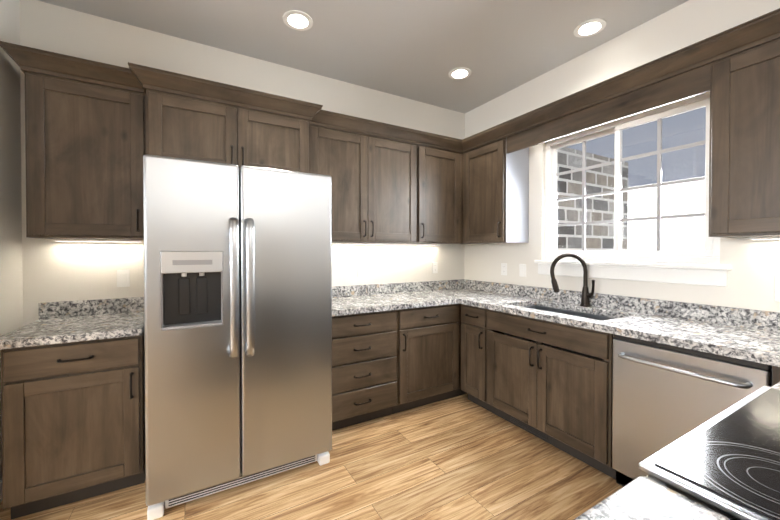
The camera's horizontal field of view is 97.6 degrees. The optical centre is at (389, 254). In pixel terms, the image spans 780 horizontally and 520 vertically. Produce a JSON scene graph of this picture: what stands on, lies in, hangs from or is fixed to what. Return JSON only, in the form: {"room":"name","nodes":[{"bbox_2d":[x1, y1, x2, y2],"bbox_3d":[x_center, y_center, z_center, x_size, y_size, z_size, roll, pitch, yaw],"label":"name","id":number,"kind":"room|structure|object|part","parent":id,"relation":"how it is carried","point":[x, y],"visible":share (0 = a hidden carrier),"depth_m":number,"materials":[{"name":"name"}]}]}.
{"room":"kitchen","nodes":[
{"label":"kitchen","id":0,"kind":"room"},
{"bbox_2d":[0,0,22,479],"bbox_3d":[-2.095,-0.122,1.703,0.120,2.880,0.800,0,1,-30],"label":"wall","id":1,"kind":"structure","parent":0,"point":[11,297],"depth_m":1.95,"materials":[{"name":"white paint"}]},
{"bbox_2d":[0,478,2,502],"bbox_3d":[-1.996,1.262,1.775,0.108,0.110,0.800,0,1,-30],"label":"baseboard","id":2,"kind":"structure","parent":1,"relation":"attached to","point":[1,489],"depth_m":1.81,"materials":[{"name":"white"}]},
{"bbox_2d":[19,0,464,325],"bbox_3d":[-2.307,-0.127,2.112,7.440,2.880,0.120,0,1,-30],"label":"wall","id":3,"kind":"structure","parent":0,"point":[55,271],"depth_m":2.43,"materials":[{"name":"white paint"}]},
{"bbox_2d":[25,71,145,239],"bbox_3d":[-1.821,-0.559,2.110,0.545,0.925,0.354,0,1,-30],"label":"upper cabinet","id":4,"kind":"object","parent":3,"relation":"attached to","point":[85,147],"visible":0.94,"depth_m":1.98,"materials":[{"name":"brown wood"}]},
{"bbox_2d":[53,239,143,241],"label":"under-cabinet light","id":5,"kind":"object","parent":4,"relation":"attached to","point":[102,240],"depth_m":2.18,"materials":[{"name":"white plastic"}]},
{"bbox_2d":[117,269,129,286],"bbox_3d":[-1.816,0.161,2.323,0.072,0.118,0.009,0,1,-30],"label":"electrical outlet plate","id":6,"kind":"object","parent":3,"relation":"attached to","point":[123,278],"depth_m":2.32,"materials":[{"name":"white plastic"}]},
{"bbox_2d":[146,89,309,172],"bbox_3d":[-1.123,-0.788,2.463,1.010,0.475,0.434,0,1,-30],"label":"upper cabinet","id":7,"kind":"object","parent":3,"relation":"attached to","point":[182,127],"visible":0.77,"depth_m":2.27,"materials":[{"name":"brown wood"}]},
{"bbox_2d":[310,125,416,242],"bbox_3d":[-0.257,-0.569,3.010,1.025,0.925,0.354,0,1,-30],"label":"upper cabinet","id":8,"kind":"object","parent":3,"relation":"attached to","point":[374,189],"visible":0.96,"depth_m":2.89,"materials":[{"name":"brown wood"}]},
{"bbox_2d":[332,242,440,244],"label":"under-cabinet light","id":9,"kind":"object","parent":8,"relation":"attached to","point":[332,242],"depth_m":3.25,"materials":[{"name":"white plastic"}]},
{"bbox_2d":[0,8,779,153],"bbox_3d":[-0.048,-0.982,1.578,3.246,0.242,3.037,0,1,-30],"label":"crown molding","id":10,"kind":"structure","parent":8,"relation":"attached to","point":[678,75],"depth_m":2.12,"materials":[{"name":"brown wood"}]},
{"bbox_2d":[432,262,437,272],"bbox_3d":[0.480,0.142,3.646,0.072,0.118,0.008,0,1,-30],"label":"electrical outlet plate","id":11,"kind":"object","parent":3,"relation":"attached to","point":[434,264],"depth_m":3.64,"materials":[{"name":"white plastic"}]},
{"bbox_2d":[412,145,462,243],"bbox_3d":[0.559,-0.574,3.480,0.856,0.925,0.354,0,1,-30],"label":"upper cabinet","id":12,"kind":"object","parent":3,"relation":"attached to","point":[439,196],"visible":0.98,"depth_m":3.28,"materials":[{"name":"brown wood"}]},
{"bbox_2d":[0,393,622,519],"bbox_3d":[-0.730,1.373,-0.611,7.440,0.060,6.440,0,1,-30],"label":"floor","id":13,"kind":"structure","parent":0,"point":[461,457],"depth_m":1.96,"materials":[{"name":"brown wood"}]},
{"bbox_2d":[1,332,145,519],"bbox_3d":[-1.746,0.877,1.995,0.545,0.875,0.654,0,1,-30],"label":"base cabinet","id":14,"kind":"object","parent":13,"relation":"on","point":[73,421],"visible":0.96,"depth_m":1.74,"materials":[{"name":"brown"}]},
{"bbox_2d":[0,297,143,349],"bbox_3d":[-1.764,0.370,1.990,0.584,0.140,0.638,0,1,-30],"label":"countertop","id":15,"kind":"structure","parent":14,"relation":"on","point":[59,322],"depth_m":1.98,"materials":[{"name":"stone"}]},
{"bbox_2d":[143,154,331,519],"bbox_3d":[-0.961,0.409,2.208,0.948,1.806,0.946,0,1,-30],"label":"fridge","id":16,"kind":"object","parent":13,"relation":"on","point":[238,317],"visible":1,"depth_m":1.81,"materials":[{"name":"grey metal"}]},
{"bbox_3d":[-1.014,0.368,1.773,0.423,1.702,0.083,0,1,-30],"label":"door","id":17,"kind":"part","parent":16,"relation":"part of","materials":[{"name":"silver metal"}]},
{"bbox_2d":[332,310,396,430],"bbox_3d":[-0.351,0.868,2.798,0.635,0.875,0.654,0,1,-30],"label":"drawers","id":18,"kind":"object","parent":13,"relation":"on","point":[364,367],"visible":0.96,"depth_m":2.56,"materials":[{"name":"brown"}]},
{"bbox_2d":[392,304,466,413],"bbox_3d":[0.465,0.863,3.268,1.246,0.875,0.654,0,1,-30],"label":"base cabinet","id":19,"kind":"object","parent":13,"relation":"on","point":[428,355],"visible":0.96,"depth_m":2.86,"materials":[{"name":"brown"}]},
{"bbox_2d":[332,281,455,315],"bbox_3d":[-0.101,0.359,2.948,1.233,0.140,0.638,0,1,-30],"label":"countertop","id":20,"kind":"structure","parent":19,"relation":"on","point":[353,299],"depth_m":3.08,"materials":[{"name":"stone"}]},
{"bbox_2d":[428,279,779,366],"bbox_3d":[1.381,0.367,2.266,0.655,0.140,3.298,0,1,-30],"label":"countertop","id":21,"kind":"structure","parent":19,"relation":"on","point":[752,335],"depth_m":2.03,"materials":[{"name":"stone"}]},
{"bbox_2d":[504,305,614,360],"bbox_3d":[1.262,0.589,2.484,0.404,0.310,0.784,0,1,-30],"label":"sink basin","id":22,"kind":"object","parent":21,"relation":"in","point":[579,314],"visible":0.06,"depth_m":2.56,"materials":[{"name":"silver metal"}]},
{"bbox_2d":[550,253,594,306],"bbox_3d":[1.385,0.191,2.571,0.262,0.403,0.228,0,1,-30],"label":"faucet","id":23,"kind":"object","parent":21,"relation":"on","point":[586,295],"visible":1,"depth_m":2.58,"materials":[{"name":"black metal"}]},
{"bbox_2d":[461,304,493,412],"bbox_3d":[0.945,0.866,3.027,0.654,0.875,0.313,0,1,-30],"label":"base cabinet","id":24,"kind":"object","parent":13,"relation":"on","point":[474,324],"visible":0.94,"depth_m":2.87,"materials":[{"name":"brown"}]},
{"bbox_2d":[487,309,615,479],"bbox_3d":[1.258,0.872,2.484,0.654,0.875,0.939,0,1,-30],"label":"base cabinet","id":25,"kind":"object","parent":13,"relation":"on","point":[561,399],"visible":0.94,"depth_m":2.23,"materials":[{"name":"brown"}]},
{"bbox_2d":[510,416,547,439],"bbox_3d":[1.015,1.256,2.510,0.008,0.070,0.320,0,1,-30],"label":"air vent grille","id":26,"kind":"object","parent":25,"relation":"attached to","point":[529,428],"visible":0.56,"depth_m":2.50,"materials":[{"name":"grey"}]},
{"bbox_2d":[612,334,771,486],"bbox_3d":[1.632,0.881,1.794,0.680,0.871,0.602,0,1,-30],"label":"dishwasher","id":27,"kind":"object","parent":13,"relation":"on","point":[664,395],"visible":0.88,"depth_m":1.71,"materials":[{"name":"grey metal"}]},
{"bbox_2d":[639,386,779,519],"bbox_3d":[0.954,0.864,0.597,0.760,0.931,0.690,0,1,-30],"label":"range","id":28,"kind":"object","parent":13,"relation":"on","point":[726,462],"visible":0.92,"depth_m":0.66,"materials":[{"name":"black glass"}]},
{"bbox_2d":[772,366,779,385],"bbox_3d":[1.852,0.882,1.509,0.597,0.875,0.102,0,1,-30],"label":"cabinet filler","id":29,"kind":"object","parent":13,"relation":"on","point":[775,374],"depth_m":1.39,"materials":[{"name":"brown wood"}]},
{"bbox_3d":[0.257,0.897,0.170,0.855,0.875,0.657,0,1,-30],"label":"base cabinet","id":30,"kind":"object","parent":13,"relation":"on","visible":0},
{"bbox_2d":[573,476,731,519],"bbox_3d":[0.262,0.440,0.124,0.903,0.040,0.700,0,1,-30],"label":"countertop","id":31,"kind":"structure","parent":30,"relation":"on","point":[642,498],"depth_m":0.56,"materials":[{"name":"stone"}]},
{"bbox_2d":[38,0,688,113],"bbox_3d":[-0.730,-1.577,-0.643,7.440,0.080,6.440,0,1,-30],"label":"ceiling","id":32,"kind":"structure","parent":0,"point":[418,50],"depth_m":2.42,"materials":[{"name":"grey paint"}]},
{"bbox_2d":[283,10,312,30],"bbox_3d":[-0.616,-1.564,2.285,0.195,0.008,0.195,-1,1,-45],"label":"recessed light","id":33,"kind":"object","parent":32,"relation":"in","point":[297,20],"depth_m":2.27,"materials":[{"name":"white plastic"}]},
{"bbox_2d":[448,67,470,79],"bbox_3d":[0.607,-1.572,2.966,0.195,0.008,0.195,-1,1,-45],"label":"recessed light","id":34,"kind":"object","parent":32,"relation":"in","point":[459,73],"depth_m":2.95,"materials":[{"name":"white plastic"}]},
{"bbox_2d":[574,18,605,37],"bbox_3d":[1.382,-1.565,2.362,0.195,0.008,0.195,-1,1,-45],"label":"recessed light","id":35,"kind":"object","parent":32,"relation":"in","point":[591,27],"depth_m":2.35,"materials":[{"name":"white plastic"}]},
{"bbox_2d":[464,0,779,311],"bbox_3d":[2.441,-0.117,1.199,0.120,2.880,6.200,0,1,-30],"label":"wall","id":36,"kind":"structure","parent":0,"point":[753,272],"depth_m":2.41,"materials":[{"name":"white paint"}]},
{"bbox_2d":[463,138,528,243],"bbox_3d":[0.974,-0.572,3.261,0.354,0.925,0.553,0,1,-30],"label":"upper cabinet","id":37,"kind":"object","parent":36,"relation":"attached to","point":[495,193],"visible":1,"depth_m":3.09,"materials":[{"name":"brown wood"}]},
{"bbox_2d":[501,263,506,274],"bbox_3d":[1.123,0.145,3.363,0.008,0.118,0.072,0,1,-30],"label":"electrical outlet plate","id":38,"kind":"object","parent":36,"relation":"attached to","point":[503,265],"depth_m":3.36,"materials":[{"name":"white plastic"}]},
{"bbox_2d":[519,264,525,276],"bbox_3d":[1.232,0.147,3.172,0.009,0.118,0.072,0,1,-30],"label":"electrical outlet plate","id":39,"kind":"object","parent":36,"relation":"attached to","point":[522,267],"depth_m":3.17,"materials":[{"name":"white plastic"}]},
{"bbox_2d":[534,92,731,286],"bbox_3d":[1.652,-0.406,2.502,0.135,1.170,1.270,0,1,-30],"label":"window unit","id":40,"kind":"structure","parent":36,"relation":"in","point":[710,254],"depth_m":2.40,"materials":[{"name":"white plastic"}]},
{"bbox_2d":[709,38,779,237],"bbox_3d":[1.994,-0.553,1.491,0.354,0.925,0.840,0,1,-30],"label":"upper cabinet","id":41,"kind":"object","parent":36,"relation":"attached to","point":[744,173],"visible":1,"depth_m":1.67,"materials":[{"name":"brown wood"}]},
{"bbox_2d":[749,236,779,239],"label":"under-cabinet light","id":42,"kind":"object","parent":41,"relation":"attached to","point":[775,237],"depth_m":1.77,"materials":[{"name":"white plastic"}]},
{"label":"outside","id":43,"kind":"structure","parent":0,"visible":0},
{"bbox_2d":[568,107,705,186],"bbox_3d":[3.276,-1.108,2.650,2.775,0.290,13.500,0,1,-30],"label":"sky","id":44,"kind":"structure","parent":43,"point":[597,147],"depth_m":3.71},
{"bbox_2d":[628,176,704,250],"bbox_3d":[5.350,-1.708,4.127,7.100,12.000,24.000,0,1,-30],"label":"sky","id":45,"kind":"structure","parent":43,"point":[672,225],"depth_m":8.38,"materials":[{"name":"white"}]},
{"bbox_3d":[6.392,1.666,1.878,7.375,0.100,19.000,0,1,-30],"label":"ground","id":46,"kind":"structure","parent":43,"visible":0},
{"bbox_2d":[557,147,627,250],"bbox_3d":[2.124,-0.456,3.921,2.010,4.500,0.160,0,1,-30],"label":"stone wall","id":47,"kind":"structure","parent":46,"relation":"on","point":[597,187],"depth_m":3.92,"materials":[{"name":"grey brick"}]}
]}

